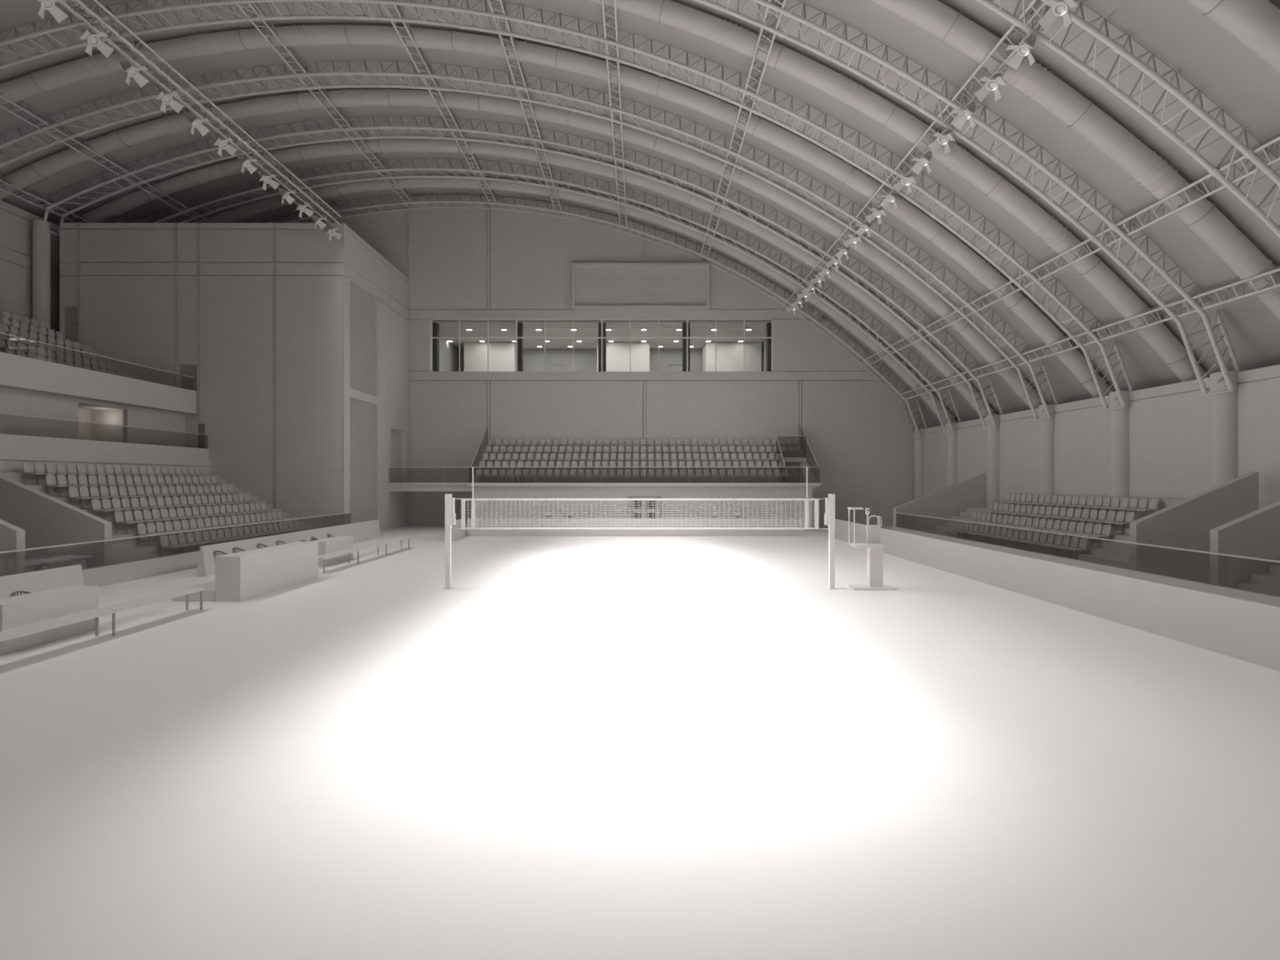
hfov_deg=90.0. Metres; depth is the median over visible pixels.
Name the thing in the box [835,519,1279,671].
board
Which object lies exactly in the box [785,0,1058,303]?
truss
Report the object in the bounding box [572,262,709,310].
scoreboard
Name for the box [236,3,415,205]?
truss
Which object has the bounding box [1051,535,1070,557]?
seat
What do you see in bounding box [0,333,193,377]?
handrail
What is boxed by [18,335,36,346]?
seat
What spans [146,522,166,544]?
seat
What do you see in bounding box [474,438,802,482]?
seating
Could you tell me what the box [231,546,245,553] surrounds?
barrel chair
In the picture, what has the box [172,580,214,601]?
podium
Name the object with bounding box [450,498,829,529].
net
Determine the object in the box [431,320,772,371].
window
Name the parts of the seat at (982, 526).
backrest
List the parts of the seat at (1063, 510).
backrest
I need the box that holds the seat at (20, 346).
[17,342,36,355]
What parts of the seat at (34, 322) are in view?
backrest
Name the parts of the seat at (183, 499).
backrest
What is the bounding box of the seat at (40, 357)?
[36,355,45,360]
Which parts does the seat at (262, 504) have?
backrest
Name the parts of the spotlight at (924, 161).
barn door, barn door, barn door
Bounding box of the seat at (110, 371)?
[107,369,115,374]
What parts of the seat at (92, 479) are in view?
backrest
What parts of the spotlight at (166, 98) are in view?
barn door, barn door, barn door, barn door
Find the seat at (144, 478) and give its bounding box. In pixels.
[141,475,159,493]
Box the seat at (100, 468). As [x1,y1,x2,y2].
[95,464,115,484]
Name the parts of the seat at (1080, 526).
backrest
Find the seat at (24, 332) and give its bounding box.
[19,328,37,339]
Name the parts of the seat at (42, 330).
backrest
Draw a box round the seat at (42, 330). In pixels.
[38,326,55,337]
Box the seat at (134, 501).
[130,497,150,518]
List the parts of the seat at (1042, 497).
backrest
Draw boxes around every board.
[0,564,84,599]
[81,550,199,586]
[196,519,381,576]
[444,519,466,541]
[466,518,804,536]
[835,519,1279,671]
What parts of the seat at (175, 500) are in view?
backrest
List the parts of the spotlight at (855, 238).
barn door, barn door, barn door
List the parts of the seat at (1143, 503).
backrest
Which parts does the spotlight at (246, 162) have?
barn door, barn door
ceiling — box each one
[0,0,1279,426]
[432,320,771,321]
[432,321,771,348]
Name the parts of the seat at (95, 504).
backrest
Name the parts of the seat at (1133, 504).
backrest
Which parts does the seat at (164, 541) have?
backrest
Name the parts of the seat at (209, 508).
backrest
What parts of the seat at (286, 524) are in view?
backrest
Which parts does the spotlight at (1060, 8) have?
barn door, barn door, barn door, barn door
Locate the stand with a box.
[846,506,897,590]
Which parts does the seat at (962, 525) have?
backrest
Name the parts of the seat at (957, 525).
backrest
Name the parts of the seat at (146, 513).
backrest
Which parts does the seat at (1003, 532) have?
backrest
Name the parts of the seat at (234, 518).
backrest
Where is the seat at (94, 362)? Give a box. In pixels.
[90,359,106,368]
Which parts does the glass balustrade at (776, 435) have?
handrail, handrail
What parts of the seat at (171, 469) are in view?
backrest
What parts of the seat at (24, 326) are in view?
backrest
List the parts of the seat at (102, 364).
backrest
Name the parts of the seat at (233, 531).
backrest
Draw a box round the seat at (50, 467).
[44,462,66,475]
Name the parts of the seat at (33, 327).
backrest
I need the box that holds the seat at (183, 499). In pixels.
[179,496,196,508]
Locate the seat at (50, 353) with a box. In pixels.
[47,349,65,359]
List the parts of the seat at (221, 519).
backrest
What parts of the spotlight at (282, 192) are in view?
barn door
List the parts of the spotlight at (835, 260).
barn door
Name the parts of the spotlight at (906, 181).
barn door, barn door, barn door, barn door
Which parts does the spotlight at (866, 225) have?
barn door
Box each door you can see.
[62,306,78,342]
[178,364,196,391]
[197,422,204,448]
[628,496,661,518]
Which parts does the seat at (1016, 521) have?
backrest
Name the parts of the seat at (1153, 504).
backrest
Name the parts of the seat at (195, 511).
backrest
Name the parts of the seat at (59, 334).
backrest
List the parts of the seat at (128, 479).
backrest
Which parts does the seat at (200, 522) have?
backrest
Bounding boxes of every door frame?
[547,363,563,371]
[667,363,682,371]
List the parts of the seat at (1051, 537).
backrest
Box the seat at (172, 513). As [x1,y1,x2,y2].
[168,507,186,528]
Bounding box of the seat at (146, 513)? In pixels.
[142,509,162,530]
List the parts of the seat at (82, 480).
backrest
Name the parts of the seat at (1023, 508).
backrest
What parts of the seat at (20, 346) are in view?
backrest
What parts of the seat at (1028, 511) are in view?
backrest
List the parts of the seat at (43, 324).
backrest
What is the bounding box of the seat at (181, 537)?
[177,533,196,553]
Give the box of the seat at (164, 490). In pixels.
[160,485,177,504]
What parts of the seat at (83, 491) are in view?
backrest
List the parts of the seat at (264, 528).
backrest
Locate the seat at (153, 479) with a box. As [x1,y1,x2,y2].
[149,475,166,493]
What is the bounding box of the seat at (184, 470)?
[181,466,196,483]
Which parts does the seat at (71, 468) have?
backrest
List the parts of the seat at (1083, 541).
backrest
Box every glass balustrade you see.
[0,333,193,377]
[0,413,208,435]
[0,512,351,553]
[388,466,468,467]
[468,466,820,467]
[471,425,488,466]
[776,435,806,466]
[800,425,818,466]
[896,512,1279,562]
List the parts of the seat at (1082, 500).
backrest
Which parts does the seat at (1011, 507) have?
backrest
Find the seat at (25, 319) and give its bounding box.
[21,315,38,326]
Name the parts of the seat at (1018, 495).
backrest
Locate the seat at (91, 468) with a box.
[86,464,106,484]
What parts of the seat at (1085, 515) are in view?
backrest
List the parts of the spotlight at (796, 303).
barn door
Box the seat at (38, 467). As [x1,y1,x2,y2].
[34,462,55,484]
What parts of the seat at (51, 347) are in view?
backrest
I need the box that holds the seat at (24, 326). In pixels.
[20,322,37,333]
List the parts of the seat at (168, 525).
backrest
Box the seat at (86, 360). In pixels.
[82,357,98,367]
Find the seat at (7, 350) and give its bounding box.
[4,348,15,355]
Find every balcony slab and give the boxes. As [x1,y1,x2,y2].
[0,433,210,475]
[388,482,471,491]
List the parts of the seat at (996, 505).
backrest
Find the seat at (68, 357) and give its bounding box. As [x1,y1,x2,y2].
[65,353,82,364]
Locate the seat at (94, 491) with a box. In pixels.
[89,486,110,507]
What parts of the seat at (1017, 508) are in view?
backrest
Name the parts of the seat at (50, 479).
backrest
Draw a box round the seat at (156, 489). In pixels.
[152,485,170,504]
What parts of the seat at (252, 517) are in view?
backrest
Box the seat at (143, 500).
[139,497,158,517]
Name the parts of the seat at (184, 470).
backrest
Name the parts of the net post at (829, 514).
post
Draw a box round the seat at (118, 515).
[114,511,135,533]
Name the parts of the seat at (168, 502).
backrest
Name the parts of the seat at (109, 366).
backrest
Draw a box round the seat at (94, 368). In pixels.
[92,366,99,371]
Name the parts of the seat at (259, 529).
backrest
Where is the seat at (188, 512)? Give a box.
[184,506,201,521]
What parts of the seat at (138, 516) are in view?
backrest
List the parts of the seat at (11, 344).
backrest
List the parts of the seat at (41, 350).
backrest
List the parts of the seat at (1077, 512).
backrest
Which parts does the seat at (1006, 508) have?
backrest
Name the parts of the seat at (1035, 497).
backrest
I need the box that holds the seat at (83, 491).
[79,486,100,508]
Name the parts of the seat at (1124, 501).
backrest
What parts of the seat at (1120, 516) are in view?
backrest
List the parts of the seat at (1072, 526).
backrest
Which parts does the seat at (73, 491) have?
backrest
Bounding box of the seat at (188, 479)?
[185,475,200,486]
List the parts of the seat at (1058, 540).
backrest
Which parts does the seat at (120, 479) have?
backrest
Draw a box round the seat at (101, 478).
[97,475,116,495]
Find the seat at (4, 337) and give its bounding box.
[0,330,17,342]
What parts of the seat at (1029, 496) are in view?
backrest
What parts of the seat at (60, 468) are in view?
backrest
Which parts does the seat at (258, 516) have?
backrest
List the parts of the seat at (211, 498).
backrest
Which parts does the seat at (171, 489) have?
backrest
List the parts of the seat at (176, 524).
backrest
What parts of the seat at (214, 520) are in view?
backrest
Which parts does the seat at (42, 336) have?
backrest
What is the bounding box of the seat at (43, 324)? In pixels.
[39,320,55,331]
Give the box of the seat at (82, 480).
[77,475,97,496]
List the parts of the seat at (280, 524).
backrest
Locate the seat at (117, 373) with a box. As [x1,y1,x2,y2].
[115,371,122,376]
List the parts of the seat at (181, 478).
backrest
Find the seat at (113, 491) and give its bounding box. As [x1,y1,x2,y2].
[109,486,128,506]
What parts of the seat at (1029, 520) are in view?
backrest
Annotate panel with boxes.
[349,280,373,395]
[349,397,373,524]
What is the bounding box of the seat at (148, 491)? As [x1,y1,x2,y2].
[144,485,162,505]
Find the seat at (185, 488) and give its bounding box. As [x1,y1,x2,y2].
[182,485,199,503]
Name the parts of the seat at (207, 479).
backrest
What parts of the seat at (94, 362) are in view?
backrest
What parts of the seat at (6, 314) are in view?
backrest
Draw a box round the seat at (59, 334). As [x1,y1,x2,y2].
[56,331,71,341]
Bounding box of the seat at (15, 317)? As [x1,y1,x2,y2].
[12,313,29,324]
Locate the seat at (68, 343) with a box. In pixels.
[64,339,80,349]
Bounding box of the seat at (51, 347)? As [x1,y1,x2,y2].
[47,342,64,352]
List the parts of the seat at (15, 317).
backrest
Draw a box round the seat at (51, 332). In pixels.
[47,328,63,339]
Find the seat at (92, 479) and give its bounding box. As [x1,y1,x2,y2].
[88,475,107,495]
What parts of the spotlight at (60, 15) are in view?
barn door, barn door, barn door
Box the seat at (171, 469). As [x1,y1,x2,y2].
[168,466,183,478]
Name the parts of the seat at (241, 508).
backrest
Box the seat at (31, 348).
[27,345,46,356]
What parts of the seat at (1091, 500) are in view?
backrest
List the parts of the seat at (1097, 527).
backrest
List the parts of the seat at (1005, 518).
backrest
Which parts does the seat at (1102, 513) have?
backrest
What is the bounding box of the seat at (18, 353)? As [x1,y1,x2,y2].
[16,351,25,356]
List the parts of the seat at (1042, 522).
backrest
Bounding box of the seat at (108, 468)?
[104,464,123,484]
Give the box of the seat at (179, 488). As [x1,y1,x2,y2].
[175,485,191,503]
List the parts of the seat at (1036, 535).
backrest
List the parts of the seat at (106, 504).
backrest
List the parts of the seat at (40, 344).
backrest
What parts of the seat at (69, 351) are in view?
backrest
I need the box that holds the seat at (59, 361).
[56,359,64,364]
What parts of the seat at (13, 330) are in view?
backrest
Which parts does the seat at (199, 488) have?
backrest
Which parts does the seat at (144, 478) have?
backrest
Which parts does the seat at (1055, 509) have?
backrest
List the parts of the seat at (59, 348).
backrest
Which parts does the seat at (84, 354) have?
backrest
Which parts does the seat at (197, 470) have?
backrest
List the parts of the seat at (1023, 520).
backrest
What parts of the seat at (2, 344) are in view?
backrest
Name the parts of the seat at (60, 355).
backrest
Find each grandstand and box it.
[0,328,197,413]
[0,471,312,564]
[467,450,821,530]
[928,493,1185,568]
[1236,564,1279,596]
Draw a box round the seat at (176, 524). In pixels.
[173,520,190,541]
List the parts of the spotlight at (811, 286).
barn door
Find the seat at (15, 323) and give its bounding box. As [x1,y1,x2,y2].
[11,320,28,330]
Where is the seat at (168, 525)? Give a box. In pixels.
[164,520,182,542]
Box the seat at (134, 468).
[130,465,147,484]
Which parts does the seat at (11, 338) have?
backrest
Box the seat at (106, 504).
[101,498,122,520]
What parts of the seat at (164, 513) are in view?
backrest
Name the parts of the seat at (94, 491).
backrest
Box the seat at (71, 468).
[66,463,86,484]
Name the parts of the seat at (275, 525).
backrest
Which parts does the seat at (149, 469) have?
backrest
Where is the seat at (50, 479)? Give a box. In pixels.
[44,474,67,497]
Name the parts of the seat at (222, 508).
backrest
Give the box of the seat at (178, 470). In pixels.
[174,466,190,483]
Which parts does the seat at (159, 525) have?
backrest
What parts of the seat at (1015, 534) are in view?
backrest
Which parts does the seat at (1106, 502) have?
backrest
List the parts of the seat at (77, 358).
backrest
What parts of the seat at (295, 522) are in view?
backrest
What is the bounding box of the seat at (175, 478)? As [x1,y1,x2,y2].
[171,475,187,493]
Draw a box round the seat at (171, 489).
[168,485,185,500]
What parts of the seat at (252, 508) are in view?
backrest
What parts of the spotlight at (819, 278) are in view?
barn door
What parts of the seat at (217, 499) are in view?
backrest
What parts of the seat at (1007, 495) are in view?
backrest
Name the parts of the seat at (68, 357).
backrest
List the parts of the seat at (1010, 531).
backrest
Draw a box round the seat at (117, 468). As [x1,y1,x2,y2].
[113,465,131,484]
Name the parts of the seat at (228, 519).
backrest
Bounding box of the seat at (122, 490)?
[118,486,137,506]
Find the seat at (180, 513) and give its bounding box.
[176,507,194,527]
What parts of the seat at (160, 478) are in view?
backrest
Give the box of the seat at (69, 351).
[65,346,81,356]
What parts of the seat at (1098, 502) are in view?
backrest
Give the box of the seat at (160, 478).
[156,475,173,493]
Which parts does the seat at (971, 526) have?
backrest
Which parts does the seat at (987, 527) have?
backrest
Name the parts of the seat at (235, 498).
backrest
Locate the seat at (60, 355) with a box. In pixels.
[56,351,73,362]
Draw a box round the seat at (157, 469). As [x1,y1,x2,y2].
[153,466,169,484]
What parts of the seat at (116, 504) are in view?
backrest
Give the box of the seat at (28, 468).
[22,462,44,484]
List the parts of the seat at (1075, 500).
backrest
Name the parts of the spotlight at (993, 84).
barn door, barn door, barn door, barn door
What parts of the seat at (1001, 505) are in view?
backrest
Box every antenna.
[472,466,473,528]
[806,466,807,528]
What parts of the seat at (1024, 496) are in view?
backrest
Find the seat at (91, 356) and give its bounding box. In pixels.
[89,351,105,361]
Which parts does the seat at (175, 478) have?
backrest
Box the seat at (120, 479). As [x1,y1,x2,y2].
[115,475,134,494]
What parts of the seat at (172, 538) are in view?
backrest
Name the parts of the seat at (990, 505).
backrest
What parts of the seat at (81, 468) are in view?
backrest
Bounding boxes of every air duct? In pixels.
[0,23,1113,398]
[0,88,1042,409]
[83,138,996,417]
[192,174,956,425]
[588,0,1209,382]
[871,0,1279,320]
[1186,0,1279,73]
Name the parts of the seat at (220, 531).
backrest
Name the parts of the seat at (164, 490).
backrest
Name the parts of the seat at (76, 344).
backrest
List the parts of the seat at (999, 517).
backrest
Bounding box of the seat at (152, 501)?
[147,497,166,517]
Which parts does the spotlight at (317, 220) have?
barn door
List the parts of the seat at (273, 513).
backrest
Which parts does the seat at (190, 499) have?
backrest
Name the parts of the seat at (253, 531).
backrest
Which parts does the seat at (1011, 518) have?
backrest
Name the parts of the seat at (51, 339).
backrest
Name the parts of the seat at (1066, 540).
backrest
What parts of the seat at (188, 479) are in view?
backrest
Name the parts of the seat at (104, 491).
backrest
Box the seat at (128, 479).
[124,475,142,494]
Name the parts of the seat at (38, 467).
backrest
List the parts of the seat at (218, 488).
backrest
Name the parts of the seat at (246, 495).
backrest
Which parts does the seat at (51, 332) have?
backrest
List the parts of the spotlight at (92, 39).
barn door, barn door, barn door, barn door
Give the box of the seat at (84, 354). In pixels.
[81,350,97,359]
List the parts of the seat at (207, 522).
backrest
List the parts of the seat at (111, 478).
backrest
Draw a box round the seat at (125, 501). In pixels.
[120,497,141,519]
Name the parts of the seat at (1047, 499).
backrest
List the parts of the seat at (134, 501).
backrest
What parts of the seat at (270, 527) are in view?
backrest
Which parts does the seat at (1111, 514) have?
backrest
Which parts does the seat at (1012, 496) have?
backrest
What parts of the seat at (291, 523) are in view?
backrest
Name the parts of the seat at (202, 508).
backrest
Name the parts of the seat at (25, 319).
backrest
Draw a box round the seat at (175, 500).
[172,496,189,515]
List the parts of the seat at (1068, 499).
backrest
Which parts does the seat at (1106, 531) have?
backrest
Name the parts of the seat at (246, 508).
backrest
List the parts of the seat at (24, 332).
backrest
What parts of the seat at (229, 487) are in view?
backrest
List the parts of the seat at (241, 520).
backrest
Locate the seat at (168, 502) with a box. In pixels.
[164,496,182,515]
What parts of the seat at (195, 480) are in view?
backrest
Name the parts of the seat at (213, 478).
backrest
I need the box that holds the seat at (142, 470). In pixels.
[138,465,155,484]
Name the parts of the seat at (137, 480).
backrest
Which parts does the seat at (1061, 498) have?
backrest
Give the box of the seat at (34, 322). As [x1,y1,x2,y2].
[30,318,46,328]
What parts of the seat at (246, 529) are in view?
backrest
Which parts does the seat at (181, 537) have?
backrest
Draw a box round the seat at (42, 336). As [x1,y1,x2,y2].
[38,333,55,343]
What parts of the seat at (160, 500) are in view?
backrest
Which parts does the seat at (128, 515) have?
backrest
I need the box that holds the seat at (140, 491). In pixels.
[136,485,154,506]
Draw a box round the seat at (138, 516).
[133,510,153,531]
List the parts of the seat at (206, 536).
backrest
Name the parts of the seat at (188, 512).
backrest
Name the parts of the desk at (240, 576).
panel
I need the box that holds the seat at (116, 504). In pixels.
[111,497,131,519]
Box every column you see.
[32,219,57,334]
[432,322,439,371]
[517,322,523,371]
[598,322,606,371]
[682,322,689,371]
[765,322,771,371]
[911,428,924,499]
[942,422,959,487]
[982,414,999,507]
[1032,404,1055,494]
[1101,391,1130,497]
[1199,371,1239,488]
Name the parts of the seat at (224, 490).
backrest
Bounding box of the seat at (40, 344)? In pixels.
[38,340,55,351]
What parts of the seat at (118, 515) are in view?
backrest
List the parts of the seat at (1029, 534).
backrest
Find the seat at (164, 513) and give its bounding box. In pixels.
[160,508,178,528]
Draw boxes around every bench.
[0,587,204,641]
[318,536,409,573]
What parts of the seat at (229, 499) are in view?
backrest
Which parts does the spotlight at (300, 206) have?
barn door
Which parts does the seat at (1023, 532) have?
backrest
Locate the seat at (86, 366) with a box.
[83,364,91,369]
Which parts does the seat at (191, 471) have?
backrest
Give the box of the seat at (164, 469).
[160,466,177,483]
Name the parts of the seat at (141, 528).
backrest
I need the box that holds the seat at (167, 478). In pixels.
[164,475,180,493]
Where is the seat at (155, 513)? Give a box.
[151,509,170,529]
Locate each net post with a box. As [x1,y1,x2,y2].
[443,493,455,589]
[824,493,836,589]
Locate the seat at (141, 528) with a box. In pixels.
[137,523,155,546]
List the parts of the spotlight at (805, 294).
barn door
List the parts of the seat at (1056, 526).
backrest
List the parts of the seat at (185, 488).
backrest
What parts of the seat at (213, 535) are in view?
backrest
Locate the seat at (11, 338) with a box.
[8,333,26,345]
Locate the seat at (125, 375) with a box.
[123,373,129,377]
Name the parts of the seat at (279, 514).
backrest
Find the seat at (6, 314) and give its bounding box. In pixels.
[2,311,20,322]
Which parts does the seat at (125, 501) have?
backrest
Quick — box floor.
[0,525,1279,959]
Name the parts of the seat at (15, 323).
backrest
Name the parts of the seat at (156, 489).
backrest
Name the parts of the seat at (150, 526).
backrest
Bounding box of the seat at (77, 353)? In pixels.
[73,348,89,358]
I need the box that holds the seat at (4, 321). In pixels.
[0,317,19,328]
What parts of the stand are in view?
guard rail, rail arm, guard rail, plate, panel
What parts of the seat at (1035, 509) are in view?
backrest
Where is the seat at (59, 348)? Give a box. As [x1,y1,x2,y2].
[56,344,73,355]
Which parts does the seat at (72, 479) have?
backrest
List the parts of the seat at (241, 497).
backrest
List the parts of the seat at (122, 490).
backrest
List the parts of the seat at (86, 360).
backrest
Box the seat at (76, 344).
[72,341,88,351]
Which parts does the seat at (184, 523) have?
backrest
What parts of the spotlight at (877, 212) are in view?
barn door, barn door, barn door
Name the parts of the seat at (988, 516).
backrest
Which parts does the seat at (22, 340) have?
backrest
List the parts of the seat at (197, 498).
backrest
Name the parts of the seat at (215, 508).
backrest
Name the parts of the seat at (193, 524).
backrest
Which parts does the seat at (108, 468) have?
backrest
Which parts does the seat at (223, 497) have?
backrest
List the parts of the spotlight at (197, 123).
barn door, barn door, barn door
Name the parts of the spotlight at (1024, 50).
barn door, barn door, barn door, barn door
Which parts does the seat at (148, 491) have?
backrest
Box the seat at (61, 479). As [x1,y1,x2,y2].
[56,475,78,496]
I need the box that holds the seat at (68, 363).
[66,360,74,366]
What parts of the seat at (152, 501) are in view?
backrest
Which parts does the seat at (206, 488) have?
backrest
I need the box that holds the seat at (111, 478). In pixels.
[106,475,125,495]
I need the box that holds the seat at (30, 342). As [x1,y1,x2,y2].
[28,337,46,349]
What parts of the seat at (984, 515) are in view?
backrest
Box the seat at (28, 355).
[26,352,35,359]
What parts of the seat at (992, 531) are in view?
backrest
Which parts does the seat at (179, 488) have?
backrest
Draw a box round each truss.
[0,0,1133,408]
[0,60,1058,419]
[0,93,213,222]
[0,174,92,222]
[42,115,1004,427]
[61,0,341,225]
[133,158,961,433]
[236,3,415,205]
[254,191,927,438]
[381,0,498,206]
[487,0,563,214]
[601,0,627,230]
[693,0,1241,394]
[699,0,786,260]
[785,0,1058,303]
[862,136,1279,366]
[897,265,1279,400]
[975,0,1279,238]
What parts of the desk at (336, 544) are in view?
panel, panel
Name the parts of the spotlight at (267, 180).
barn door, barn door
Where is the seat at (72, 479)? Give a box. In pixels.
[67,475,88,496]
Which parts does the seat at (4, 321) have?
backrest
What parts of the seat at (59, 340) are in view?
backrest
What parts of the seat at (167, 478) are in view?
backrest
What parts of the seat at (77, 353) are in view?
backrest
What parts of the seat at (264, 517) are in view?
backrest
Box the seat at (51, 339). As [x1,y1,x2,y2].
[47,335,64,346]
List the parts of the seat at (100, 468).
backrest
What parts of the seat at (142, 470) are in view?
backrest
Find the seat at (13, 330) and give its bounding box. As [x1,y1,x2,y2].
[9,326,27,337]
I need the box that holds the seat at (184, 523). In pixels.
[181,520,198,540]
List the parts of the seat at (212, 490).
backrest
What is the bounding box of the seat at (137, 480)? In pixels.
[133,475,151,494]
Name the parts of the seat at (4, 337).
backrest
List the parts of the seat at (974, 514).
backrest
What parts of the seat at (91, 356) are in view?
backrest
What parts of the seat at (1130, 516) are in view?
backrest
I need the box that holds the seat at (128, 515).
[124,511,144,533]
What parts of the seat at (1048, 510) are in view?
backrest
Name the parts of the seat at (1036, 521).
backrest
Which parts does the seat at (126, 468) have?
backrest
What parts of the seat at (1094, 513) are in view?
backrest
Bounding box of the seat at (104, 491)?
[99,486,119,507]
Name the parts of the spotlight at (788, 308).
barn door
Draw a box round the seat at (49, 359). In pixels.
[46,356,55,363]
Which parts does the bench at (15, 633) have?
leg, leg, leg, leg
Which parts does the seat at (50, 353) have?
backrest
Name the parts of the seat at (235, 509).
backrest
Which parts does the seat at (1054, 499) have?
backrest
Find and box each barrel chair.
[9,591,31,596]
[213,550,226,558]
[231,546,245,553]
[256,543,268,548]
[275,540,286,545]
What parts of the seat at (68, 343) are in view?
backrest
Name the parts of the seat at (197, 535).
backrest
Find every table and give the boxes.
[25,558,71,571]
[49,555,93,568]
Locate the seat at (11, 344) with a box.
[6,340,26,352]
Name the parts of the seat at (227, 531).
backrest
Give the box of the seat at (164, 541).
[160,535,180,556]
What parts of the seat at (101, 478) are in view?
backrest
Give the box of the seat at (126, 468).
[122,465,139,484]
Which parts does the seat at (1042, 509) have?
backrest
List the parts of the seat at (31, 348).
backrest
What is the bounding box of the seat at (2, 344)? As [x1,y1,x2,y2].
[0,338,16,351]
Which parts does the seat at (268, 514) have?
backrest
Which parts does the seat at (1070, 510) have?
backrest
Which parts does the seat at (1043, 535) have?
backrest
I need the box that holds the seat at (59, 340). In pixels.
[56,337,72,347]
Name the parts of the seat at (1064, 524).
backrest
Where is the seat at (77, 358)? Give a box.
[74,355,90,365]
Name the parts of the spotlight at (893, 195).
barn door, barn door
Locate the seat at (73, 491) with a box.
[68,486,89,506]
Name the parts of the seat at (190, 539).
backrest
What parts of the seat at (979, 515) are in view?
backrest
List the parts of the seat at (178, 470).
backrest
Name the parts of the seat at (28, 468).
backrest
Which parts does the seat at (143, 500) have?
backrest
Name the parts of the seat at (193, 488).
backrest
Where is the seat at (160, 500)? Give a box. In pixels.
[156,497,174,516]
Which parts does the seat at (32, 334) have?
backrest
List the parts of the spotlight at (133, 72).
barn door, barn door, barn door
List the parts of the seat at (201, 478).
backrest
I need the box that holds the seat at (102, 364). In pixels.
[98,360,114,370]
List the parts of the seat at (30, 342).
backrest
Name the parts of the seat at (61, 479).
backrest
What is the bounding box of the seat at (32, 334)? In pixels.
[29,330,46,342]
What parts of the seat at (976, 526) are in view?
backrest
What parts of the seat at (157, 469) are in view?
backrest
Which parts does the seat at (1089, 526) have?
backrest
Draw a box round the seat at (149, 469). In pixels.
[146,466,162,484]
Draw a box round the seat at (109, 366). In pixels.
[106,362,121,372]
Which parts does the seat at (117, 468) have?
backrest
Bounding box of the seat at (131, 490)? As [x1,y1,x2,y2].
[127,486,146,506]
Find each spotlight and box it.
[36,0,68,23]
[75,24,114,57]
[115,55,149,88]
[152,86,183,113]
[182,109,209,136]
[210,133,237,156]
[235,151,257,173]
[256,170,279,190]
[277,186,296,204]
[293,200,314,217]
[311,213,327,229]
[324,225,342,240]
[786,303,799,314]
[791,297,804,307]
[796,289,812,302]
[804,282,817,294]
[809,274,826,287]
[817,264,832,278]
[825,256,842,270]
[835,245,849,259]
[843,234,862,249]
[854,220,871,236]
[865,206,886,224]
[880,190,897,209]
[893,170,916,193]
[911,150,932,174]
[927,127,955,154]
[951,97,977,129]
[973,69,1007,102]
[1004,29,1039,70]
[1037,0,1078,31]
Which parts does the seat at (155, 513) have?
backrest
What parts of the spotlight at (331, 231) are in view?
barn door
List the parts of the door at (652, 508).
pane, pane, pane, pane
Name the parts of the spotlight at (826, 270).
barn door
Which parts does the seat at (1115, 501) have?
backrest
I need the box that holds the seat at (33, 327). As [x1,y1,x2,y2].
[30,324,46,335]
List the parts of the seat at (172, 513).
backrest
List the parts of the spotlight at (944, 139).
barn door, barn door, barn door, barn door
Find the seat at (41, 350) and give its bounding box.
[37,346,55,359]
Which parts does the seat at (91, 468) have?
backrest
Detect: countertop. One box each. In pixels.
[25,558,71,564]
[25,562,40,566]
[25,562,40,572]
[25,565,33,572]
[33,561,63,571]
[49,555,93,559]
[63,558,86,568]
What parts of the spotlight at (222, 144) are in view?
barn door, barn door, barn door, barn door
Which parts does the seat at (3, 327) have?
backrest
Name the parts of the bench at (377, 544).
leg, leg, frame rail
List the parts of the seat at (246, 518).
backrest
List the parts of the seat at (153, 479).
backrest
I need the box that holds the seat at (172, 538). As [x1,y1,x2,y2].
[168,534,188,555]
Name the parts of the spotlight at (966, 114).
barn door, barn door, barn door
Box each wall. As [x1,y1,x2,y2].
[0,200,61,336]
[0,386,185,447]
[0,474,111,568]
[0,519,25,576]
[59,222,408,530]
[78,403,123,442]
[266,194,938,525]
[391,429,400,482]
[439,334,765,371]
[463,342,515,371]
[596,342,649,371]
[702,342,761,371]
[891,526,1279,607]
[893,471,986,532]
[924,364,1279,509]
[1129,471,1258,583]
[1209,500,1279,588]
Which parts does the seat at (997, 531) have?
backrest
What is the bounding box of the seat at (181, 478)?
[178,475,194,493]
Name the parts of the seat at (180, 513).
backrest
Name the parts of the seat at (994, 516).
backrest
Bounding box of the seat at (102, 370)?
[100,368,106,373]
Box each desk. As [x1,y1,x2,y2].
[0,586,97,655]
[214,542,318,601]
[308,536,353,566]
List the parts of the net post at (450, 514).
post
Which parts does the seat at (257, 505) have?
backrest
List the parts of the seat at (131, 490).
backrest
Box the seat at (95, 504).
[91,498,112,515]
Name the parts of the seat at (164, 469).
backrest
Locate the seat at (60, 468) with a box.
[56,463,76,484]
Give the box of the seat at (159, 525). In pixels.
[155,521,174,543]
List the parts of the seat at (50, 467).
backrest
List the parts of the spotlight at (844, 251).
barn door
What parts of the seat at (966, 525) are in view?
backrest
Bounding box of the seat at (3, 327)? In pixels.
[0,324,17,335]
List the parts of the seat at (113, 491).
backrest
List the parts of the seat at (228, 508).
backrest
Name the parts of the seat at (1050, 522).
backrest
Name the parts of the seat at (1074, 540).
backrest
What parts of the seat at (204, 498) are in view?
backrest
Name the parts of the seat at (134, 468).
backrest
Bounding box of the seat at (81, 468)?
[76,463,96,484]
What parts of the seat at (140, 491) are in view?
backrest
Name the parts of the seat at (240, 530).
backrest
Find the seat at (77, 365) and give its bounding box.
[75,362,82,368]

